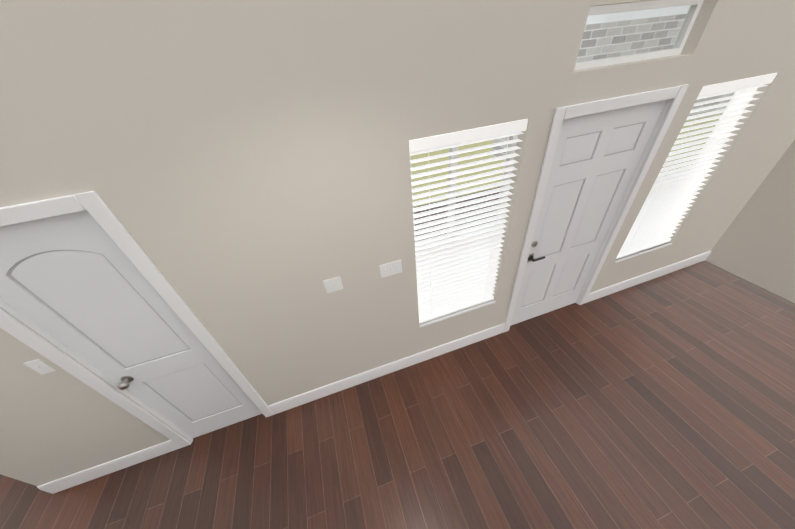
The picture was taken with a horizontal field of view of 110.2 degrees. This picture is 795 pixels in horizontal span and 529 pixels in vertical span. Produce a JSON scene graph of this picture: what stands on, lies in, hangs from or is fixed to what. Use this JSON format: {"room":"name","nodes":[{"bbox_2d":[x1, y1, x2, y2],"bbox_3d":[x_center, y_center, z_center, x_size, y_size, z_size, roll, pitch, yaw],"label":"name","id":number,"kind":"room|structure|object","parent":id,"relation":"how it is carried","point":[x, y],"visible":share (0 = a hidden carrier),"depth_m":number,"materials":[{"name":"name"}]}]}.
{"room":"entryway","nodes":[
{"label":"entryway","id":0,"kind":"room"},
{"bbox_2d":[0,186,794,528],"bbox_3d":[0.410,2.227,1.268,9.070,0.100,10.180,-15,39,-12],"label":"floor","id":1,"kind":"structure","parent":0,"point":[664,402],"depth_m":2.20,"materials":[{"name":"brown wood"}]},
{"bbox_2d":[0,0,794,485],"bbox_3d":[-0.357,-0.132,1.805,9.070,3.050,0.120,-15,39,-12],"label":"wall","id":2,"kind":"structure","parent":0,"point":[240,168],"depth_m":1.45,"materials":[{"name":"beige paint"}]},
{"bbox_2d":[23,359,55,374],"bbox_3d":[-2.009,0.578,1.556,0.070,0.116,0.014,-15,39,-12],"label":"light switch","id":3,"kind":"object","parent":2,"relation":"attached to","point":[39,366],"visible":1,"depth_m":1.55,"materials":[{"name":"white plastic"}]},
{"bbox_2d":[37,440,181,493],"bbox_3d":[-2.273,1.613,2.217,0.935,0.145,0.015,-15,39,-12],"label":"baseboard","id":4,"kind":"structure","parent":2,"relation":"attached to","point":[89,474],"depth_m":2.20,"materials":[{"name":"white wood"}]},
{"bbox_2d":[0,210,261,437],"bbox_3d":[-1.565,0.632,1.807,0.602,2.050,0.105,-15,39,-12],"label":"pantry door","id":5,"kind":"structure","parent":2,"relation":"in","point":[79,284],"depth_m":1.56,"materials":[{"name":"white wood"}]},
{"bbox_2d":[0,191,273,447],"bbox_3d":[-1.580,0.583,1.815,0.754,2.132,0.138,-15,39,-12],"label":"door frame","id":6,"kind":"structure","parent":2,"relation":"attached to","point":[110,224],"depth_m":1.50,"materials":[{"name":"white wood"}]},
{"bbox_2d":[323,276,342,292],"bbox_3d":[-0.436,0.142,1.888,0.116,0.116,0.014,-15,39,-12],"label":"light switch","id":7,"kind":"object","parent":2,"relation":"attached to","point":[333,284],"visible":1,"depth_m":1.89,"materials":[{"name":"white plastic"}]},
{"bbox_2d":[268,323,504,414],"bbox_3d":[0.003,0.982,2.698,2.381,0.145,0.015,-15,39,-12],"label":"baseboard","id":8,"kind":"structure","parent":2,"relation":"attached to","point":[298,400],"depth_m":2.66,"materials":[{"name":"white wood"}]},
{"bbox_2d":[379,260,401,277],"bbox_3d":[-0.045,0.033,1.971,0.162,0.116,0.014,-15,39,-12],"label":"light switch","id":9,"kind":"object","parent":2,"relation":"attached to","point":[390,268],"visible":1,"depth_m":1.97,"materials":[{"name":"white plastic"}]},
{"bbox_2d":[410,135,517,327],"bbox_3d":[0.476,-0.186,2.102,0.770,1.575,0.127,-15,39,-12],"label":"window","id":10,"kind":"structure","parent":2,"relation":"in","point":[447,316],"depth_m":1.94,"materials":[{"name":"white plastic"}]},
{"bbox_2d":[409,119,527,322],"bbox_3d":[0.480,-0.188,2.081,0.762,1.541,0.062,-15,39,-12],"label":"window blinds","id":11,"kind":"object","parent":10,"relation":"attached to","point":[454,276],"visible":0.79,"depth_m":2.00,"materials":[{"name":"white plastic"}]},
{"bbox_2d":[510,100,666,325],"bbox_3d":[1.543,-0.236,2.472,0.922,2.050,0.087,-15,39,-12],"label":"exterior door","id":12,"kind":"structure","parent":2,"relation":"in","point":[596,158],"depth_m":2.25,"materials":[{"name":"white wood"}]},
{"bbox_2d":[504,84,688,331],"bbox_3d":[1.530,-0.280,2.473,1.074,2.132,0.138,-15,39,-12],"label":"door frame","id":13,"kind":"structure","parent":2,"relation":"attached to","point":[676,93],"depth_m":2.04,"materials":[{"name":"white wood"}]},
{"bbox_2d":[574,0,703,69],"bbox_3d":[1.399,-1.378,1.656,0.930,0.280,0.040,-15,39,-12],"label":"transom","id":14,"kind":"object","parent":2,"relation":"attached to","point":[687,24],"visible":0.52,"depth_m":1.67,"materials":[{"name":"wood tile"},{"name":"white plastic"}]},
{"bbox_2d":[584,251,710,303],"bbox_3d":[3.050,0.137,3.342,1.923,0.145,0.015,-15,39,-12],"label":"baseboard","id":15,"kind":"structure","parent":2,"relation":"attached to","point":[662,271],"depth_m":3.32,"materials":[{"name":"white wood"}]},
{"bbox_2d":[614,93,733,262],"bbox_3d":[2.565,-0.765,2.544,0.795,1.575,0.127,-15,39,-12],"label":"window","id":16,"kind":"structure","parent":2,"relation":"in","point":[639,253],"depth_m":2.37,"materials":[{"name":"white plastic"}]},
{"bbox_2d":[616,73,776,258],"bbox_3d":[2.569,-0.767,2.523,0.787,1.541,0.063,-15,39,-12],"label":"window blinds","id":17,"kind":"object","parent":16,"relation":"attached to","point":[659,216],"visible":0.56,"depth_m":2.45,"materials":[{"name":"white plastic"}]},
{"bbox_2d":[706,140,794,302],"bbox_3d":[5.003,0.722,-0.014,0.120,3.050,7.020,-15,39,-12],"label":"wall","id":18,"kind":"structure","parent":0,"point":[755,244],"depth_m":3.01,"materials":[{"name":"beige paint"}]},
{"label":"outside","id":19,"kind":"structure","parent":0,"visible":0},
{"bbox_2d":[411,114,721,206],"bbox_3d":[-0.878,-43.102,58.694,110.000,0.100,135.360,-15,39,-12],"label":"ground","id":20,"kind":"structure","parent":19,"point":[428,154],"depth_m":6.96,"materials":[{"name":"green plant"}]},
{"bbox_2d":[491,5,734,160],"bbox_3d":[9.312,-6.659,6.822,15.550,5.420,1.000,-15,39,-12],"label":"house","id":21,"kind":"structure","parent":20,"relation":"on","point":[590,24],"depth_m":6.22,"materials":[{"name":"grey brick"}]}
]}

